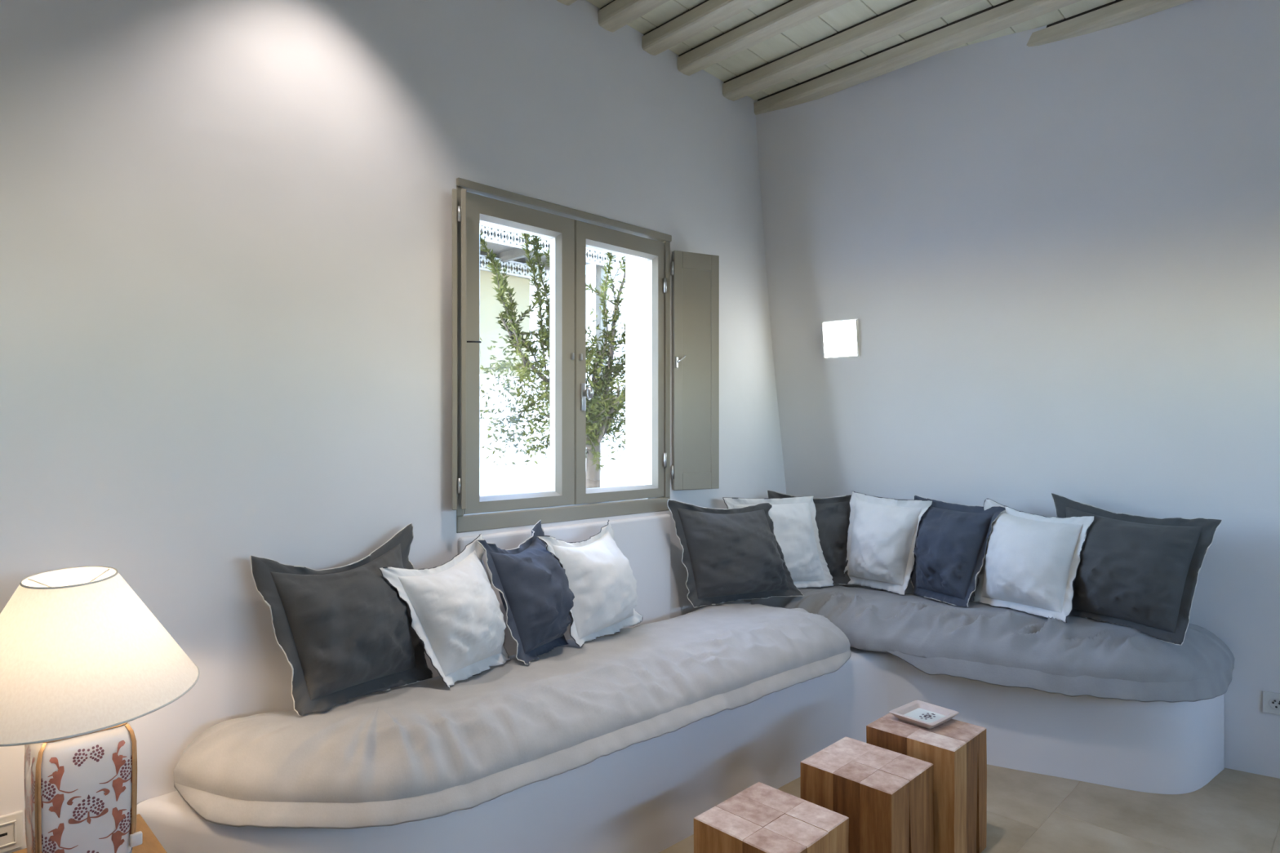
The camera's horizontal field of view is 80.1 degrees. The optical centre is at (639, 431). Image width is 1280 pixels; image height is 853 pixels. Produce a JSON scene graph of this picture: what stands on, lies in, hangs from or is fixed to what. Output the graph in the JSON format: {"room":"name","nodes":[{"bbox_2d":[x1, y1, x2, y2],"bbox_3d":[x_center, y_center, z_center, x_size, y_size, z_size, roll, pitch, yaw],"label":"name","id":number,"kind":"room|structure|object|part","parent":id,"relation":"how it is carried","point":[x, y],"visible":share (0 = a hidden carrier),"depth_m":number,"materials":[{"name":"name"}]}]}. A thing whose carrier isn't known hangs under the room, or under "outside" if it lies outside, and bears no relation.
{"room":"living room","nodes":[
{"label":"living room","id":0,"kind":"room"},
{"bbox_2d":[0,0,786,852],"bbox_3d":[-1.124,-0.350,2.293,0.262,3.600,6.300,0,0,45],"label":"wall","id":1,"kind":"structure","parent":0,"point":[226,225],"depth_m":2.21,"materials":[{"name":"white paint"}]},
{"bbox_2d":[0,810,22,852],"bbox_3d":[-1.487,0.935,1.762,0.014,0.086,0.094,0,0,45],"label":"wall socket","id":2,"kind":"object","parent":1,"relation":"attached to","point":[11,824],"visible":1,"depth_m":1.78,"materials":[{"name":"white plastic"}]},
{"bbox_3d":[-1.483,0.935,1.759,0.004,0.054,0.068,0,0,45],"label":"frame","id":3,"kind":"part","parent":2,"relation":"part of","materials":[{"name":"white plastic"}]},
{"bbox_2d":[452,188,481,510],"bbox_3d":[-0.590,-0.277,2.592,0.096,1.077,0.089,0,0,-13],"label":"shutter","id":4,"kind":"object","parent":1,"relation":"attached to","point":[459,213],"visible":1,"depth_m":2.55,"materials":[{"name":"beige paint"}]},
{"bbox_2d":[456,177,671,533],"bbox_3d":[-0.270,-0.264,3.045,0.172,1.228,1.102,0,0,40],"label":"window","id":5,"kind":"structure","parent":1,"relation":"attached to","point":[570,231],"depth_m":2.99,"materials":[{"name":"beige paint"}]},
{"bbox_3d":[-0.455,-0.277,2.858,0.056,1.130,0.506,0,0,45],"label":"sash","id":6,"kind":"part","parent":5,"relation":"part of","materials":[{"name":"beige paint"}]},
{"bbox_3d":[-0.227,-0.140,3.044,0.010,0.110,0.024,0,0,45],"label":"handle plate","id":7,"kind":"part","parent":5,"relation":"part of","materials":[{"name":"silver metal"}]},
{"bbox_3d":[-0.207,-0.155,3.024,0.050,0.054,0.031,0,0,45],"label":"handle","id":8,"kind":"part","parent":5,"relation":"part of","materials":[{"name":"silver metal"}]},
{"bbox_3d":[-0.093,-0.277,3.223,0.056,1.130,0.516,0,0,45],"label":"sash","id":9,"kind":"part","parent":5,"relation":"part of","materials":[{"name":"beige paint"}]},
{"bbox_3d":[0.028,-0.264,3.502,0.035,1.224,0.016,0,0,45],"label":"screen rail","id":10,"kind":"part","parent":5,"relation":"part of","materials":[{"name":"silver metal"}]},
{"bbox_2d":[626,256,632,485],"bbox_3d":[0.091,-0.260,3.757,0.055,1.180,0.400,0,0,45],"label":"shutter","id":11,"kind":"object","parent":1,"relation":"attached to","point":[628,260],"visible":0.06,"depth_m":3.62,"materials":[{"name":"beige paint"}]},
{"bbox_2d":[671,250,719,490],"bbox_3d":[0.250,-0.275,3.451,0.247,1.070,0.066,0,0,-26],"label":"shutter","id":12,"kind":"object","parent":1,"relation":"attached to","point":[695,465],"visible":1,"depth_m":3.45,"materials":[{"name":"beige paint"}]},
{"bbox_3d":[0.164,-0.310,3.395,0.012,0.050,0.010,0,0,-26],"label":"latch plate","id":13,"kind":"part","parent":12,"relation":"part of","materials":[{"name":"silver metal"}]},
{"bbox_3d":[0.254,-0.275,3.456,0.159,0.928,0.012,0,0,-26],"label":"panel","id":14,"kind":"part","parent":12,"relation":"part of","materials":[{"name":"beige paint"}]},
{"bbox_2d":[556,0,1192,115],"bbox_3d":[1.119,-1.951,0.701,5.690,0.776,7.800,0,0,45],"label":"ceiling","id":15,"kind":"structure","parent":0,"point":[778,54],"depth_m":3.14,"materials":[{"name":"beige wood"}]},
{"bbox_2d":[659,764,1279,852],"bbox_3d":[1.062,1.410,0.898,5.549,0.120,7.400,0,0,45],"label":"floor","id":16,"kind":"structure","parent":0,"point":[1237,811],"depth_m":2.67,"materials":[{"name":"stone"}]},
{"bbox_2d":[12,813,166,852],"bbox_3d":[-1.182,1.125,1.466,0.465,0.450,0.474,0,0,45],"label":"side table","id":17,"kind":"object","parent":16,"relation":"on","point":[150,844],"visible":0.19,"depth_m":1.67,"materials":[{"name":"brown wood"}]},
{"bbox_2d":[0,565,199,852],"bbox_3d":[-1.185,0.596,1.599,0.452,0.608,0.450,0,0,-13],"label":"table lamp","id":18,"kind":"object","parent":17,"relation":"on","point":[82,657],"visible":1,"depth_m":1.51,"materials":[{"name":"beige fabric"}]},
{"bbox_3d":[-1.228,0.316,1.572,0.063,0.031,0.003,0,0,-10],"label":"spider arm","id":19,"kind":"part","parent":18,"relation":"part of","materials":[{"name":"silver metal"}]},
{"bbox_2d":[23,722,132,852],"bbox_3d":[-1.174,0.748,1.598,0.174,0.304,0.174,0,0,45],"label":"lamp base","id":20,"kind":"object","parent":18,"relation":"attached to","point":[78,789],"depth_m":1.53,"materials":[{"name":"ceramic"}]},
{"bbox_3d":[-1.174,0.612,1.598,0.151,0.004,0.151,0,0,45],"label":"neck cord","id":21,"kind":"part","parent":18,"relation":"part of","materials":[{"name":"wicker"}]},
{"bbox_3d":[-1.182,0.424,1.588,0.448,0.248,0.448,6,7,45],"label":"lamp shade","id":22,"kind":"part","parent":18,"relation":"part of","materials":[{"name":"fabric"}]},
{"bbox_3d":[-1.162,0.313,1.625,0.003,0.035,0.061,0,0,23],"label":"spider arm","id":23,"kind":"part","parent":18,"relation":"part of","materials":[{"name":"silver metal"}]},
{"bbox_2d":[136,646,1224,852],"bbox_3d":[0.517,1.153,2.502,1.815,0.395,3.349,0,0,45],"label":"bench","id":24,"kind":"object","parent":16,"relation":"on","point":[646,797],"visible":0.52,"depth_m":2.76,"materials":[{"name":"white paint"}]},
{"bbox_2d":[173,600,851,829],"bbox_3d":[-0.140,0.852,2.600,0.747,0.202,2.406,0,0,45],"label":"bench cushion","id":25,"kind":"object","parent":24,"relation":"on","point":[425,749],"visible":0.9,"depth_m":2.11,"materials":[{"name":"grey fabric"}]},
{"bbox_2d":[249,523,432,715],"bbox_3d":[-0.830,0.527,2.197,0.236,0.470,0.492,0,0,45],"label":"throw pillow","id":26,"kind":"object","parent":25,"relation":"on","point":[344,633],"visible":0.92,"depth_m":2.12,"materials":[{"name":"grey fabric"}]},
{"bbox_2d":[378,533,510,688],"bbox_3d":[-0.569,0.549,2.358,0.225,0.418,0.450,0,0,45],"label":"throw pillow","id":27,"kind":"object","parent":25,"relation":"on","point":[455,613],"visible":0.98,"depth_m":2.30,"materials":[{"name":"white fabric"}]},
{"bbox_2d":[475,520,574,664],"bbox_3d":[-0.345,0.538,2.580,0.246,0.439,0.347,0,0,30],"label":"throw pillow","id":28,"kind":"object","parent":25,"relation":"on","point":[536,597],"visible":0.99,"depth_m":2.51,"materials":[{"name":"blue fabric"}]},
{"bbox_2d":[536,520,643,646],"bbox_3d":[-0.129,0.556,2.829,0.208,0.419,0.579,0,0,29],"label":"throw pillow","id":29,"kind":"object","parent":25,"relation":"on","point":[602,580],"visible":0.91,"depth_m":2.72,"materials":[{"name":"white fabric"}]},
{"bbox_2d":[666,499,804,608],"bbox_3d":[0.443,0.525,3.392,0.716,0.479,0.231,0,0,-24],"label":"throw pillow","id":30,"kind":"object","parent":25,"relation":"on","point":[730,554],"visible":1,"depth_m":3.32,"materials":[{"name":"grey fabric"}]},
{"bbox_2d":[750,584,1235,702],"bbox_3d":[1.386,0.853,3.309,1.929,0.277,0.608,0,0,34],"label":"bench cushion","id":31,"kind":"object","parent":24,"relation":"on","point":[987,643],"visible":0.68,"depth_m":2.98,"materials":[{"name":"grey fabric"}]},
{"bbox_2d":[722,495,833,588],"bbox_3d":[0.666,0.527,3.611,0.568,0.445,0.123,0,0,-23],"label":"throw pillow","id":32,"kind":"object","parent":31,"relation":"on","point":[796,529],"visible":0.65,"depth_m":3.63,"materials":[{"name":"white fabric"}]},
{"bbox_2d":[767,489,851,585],"bbox_3d":[0.850,0.519,3.739,0.442,0.455,0.120,0,0,8],"label":"throw pillow","id":33,"kind":"object","parent":31,"relation":"on","point":[833,516],"visible":0.33,"depth_m":3.72,"materials":[{"name":"grey fabric"}]},
{"bbox_2d":[843,491,933,595],"bbox_3d":[1.135,0.517,3.578,0.433,0.458,0.198,0,0,33],"label":"throw pillow","id":34,"kind":"object","parent":31,"relation":"on","point":[882,532],"visible":0.99,"depth_m":3.53,"materials":[{"name":"white fabric"}]},
{"bbox_2d":[910,495,1005,607],"bbox_3d":[1.375,0.520,3.390,0.409,0.447,0.257,0,0,45],"label":"throw pillow","id":35,"kind":"object","parent":31,"relation":"on","point":[951,540],"visible":0.89,"depth_m":3.33,"materials":[{"name":"blue fabric"}]},
{"bbox_2d":[973,498,1094,622],"bbox_3d":[1.615,0.522,3.174,0.441,0.453,0.240,0,0,45],"label":"throw pillow","id":36,"kind":"object","parent":31,"relation":"on","point":[1031,562],"visible":0.95,"depth_m":3.11,"materials":[{"name":"white fabric"}]},
{"bbox_2d":[1051,493,1222,645],"bbox_3d":[1.921,0.523,3.017,0.576,0.522,0.314,0,0,45],"label":"throw pillow","id":37,"kind":"object","parent":31,"relation":"on","point":[1140,573],"visible":0.77,"depth_m":2.92,"materials":[{"name":"grey fabric"}]},
{"bbox_2d":[693,782,848,852],"bbox_3d":[0.360,1.203,2.088,0.305,0.295,0.300,0,0,45],"label":"stool","id":38,"kind":"object","parent":16,"relation":"on","point":[761,818],"visible":1,"depth_m":2.06,"materials":[{"name":"brown wood"}]},
{"bbox_2d":[800,737,933,852],"bbox_3d":[0.690,1.178,2.320,0.298,0.344,0.270,0,0,45],"label":"stool","id":39,"kind":"object","parent":16,"relation":"on","point":[886,796],"visible":0.91,"depth_m":2.24,"materials":[{"name":"brown wood"}]},
{"bbox_2d":[866,712,986,852],"bbox_3d":[0.934,1.155,2.487,0.291,0.390,0.255,0,0,45],"label":"stool","id":40,"kind":"object","parent":16,"relation":"on","point":[957,749],"visible":0.54,"depth_m":2.38,"materials":[{"name":"brown wood"}]},
{"bbox_2d":[888,700,959,728],"bbox_3d":[0.949,0.947,2.544,0.180,0.026,0.158,0,0,-40],"label":"square dish","id":41,"kind":"object","parent":40,"relation":"on","point":[921,713],"visible":1,"depth_m":2.55,"materials":[{"name":"ceramic"}]},
{"bbox_2d":[755,0,1279,778],"bbox_3d":[2.941,-0.350,2.627,5.442,3.600,0.660,0,0,34],"label":"wall","id":42,"kind":"structure","parent":0,"point":[1056,264],"depth_m":3.20,"materials":[{"name":"white paint"}]},
{"bbox_2d":[821,319,859,358],"bbox_3d":[0.987,-0.457,3.750,0.176,0.181,0.048,0,0,34],"label":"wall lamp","id":43,"kind":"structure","parent":42,"relation":"attached to","point":[840,338],"depth_m":3.74,"materials":[{"name":"white"}]},
{"bbox_2d":[1262,690,1279,715],"bbox_3d":[2.473,1.056,2.961,0.083,0.083,0.014,0,0,34],"label":"wall socket","id":44,"kind":"object","parent":42,"relation":"attached to","point":[1270,700],"visible":1,"depth_m":2.97,"materials":[{"name":"white plastic"}]},
{"bbox_2d":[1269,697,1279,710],"bbox_3d":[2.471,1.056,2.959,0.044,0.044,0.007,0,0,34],"label":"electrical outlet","id":45,"kind":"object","parent":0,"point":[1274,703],"depth_m":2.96,"materials":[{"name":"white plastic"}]},
{"label":"outside","id":46,"kind":"structure","parent":0,"visible":0},
{"bbox_3d":[-9.120,1.650,13.957,32.000,0.300,60.000,0,0,45],"label":"ground","id":47,"kind":"structure","parent":46,"visible":0},
{"bbox_2d":[480,257,529,376],"bbox_3d":[-3.354,-0.215,8.339,2.100,3.430,3.745,0,0,45],"label":"stucco outhouse","id":48,"kind":"structure","parent":47,"relation":"on","point":[491,308],"depth_m":8.60,"materials":[{"name":"white paint"}]},
{"bbox_2d":[480,231,626,488],"bbox_3d":[-0.406,-0.025,5.039,0.908,3.052,1.809,0,0,36],"label":"tree","id":49,"kind":"object","parent":47,"relation":"on","point":[600,420],"visible":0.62,"depth_m":4.80,"materials":[{"name":"green plant"}]},
{"bbox_2d":[480,373,626,495],"bbox_3d":[-1.014,0.495,7.254,0.250,2.010,4.900,0,0,45],"label":"parapet","id":50,"kind":"object","parent":47,"relation":"on","point":[519,477],"visible":0.03,"depth_m":6.96,"materials":[{"name":"white paint"}]},
{"bbox_2d":[480,222,626,379],"bbox_3d":[-2.173,-0.275,7.639,1.362,3.550,4.414,0,0,45],"label":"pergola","id":51,"kind":"object","parent":47,"relation":"on","point":[505,243],"visible":0.2,"depth_m":8.45,"materials":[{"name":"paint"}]},
{"bbox_3d":[-0.436,-0.215,8.575,0.090,3.430,0.090,0,0,45],"label":"post","id":52,"kind":"part","parent":51,"relation":"part of","materials":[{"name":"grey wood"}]},
{"bbox_2d":[519,262,626,383],"bbox_3d":[0.491,-0.250,11.079,0.300,3.500,5.550,0,0,45],"label":"wall","id":53,"kind":"structure","parent":47,"relation":"on","point":[590,298],"depth_m":9.75,"materials":[{"name":"white paint"}]}
]}

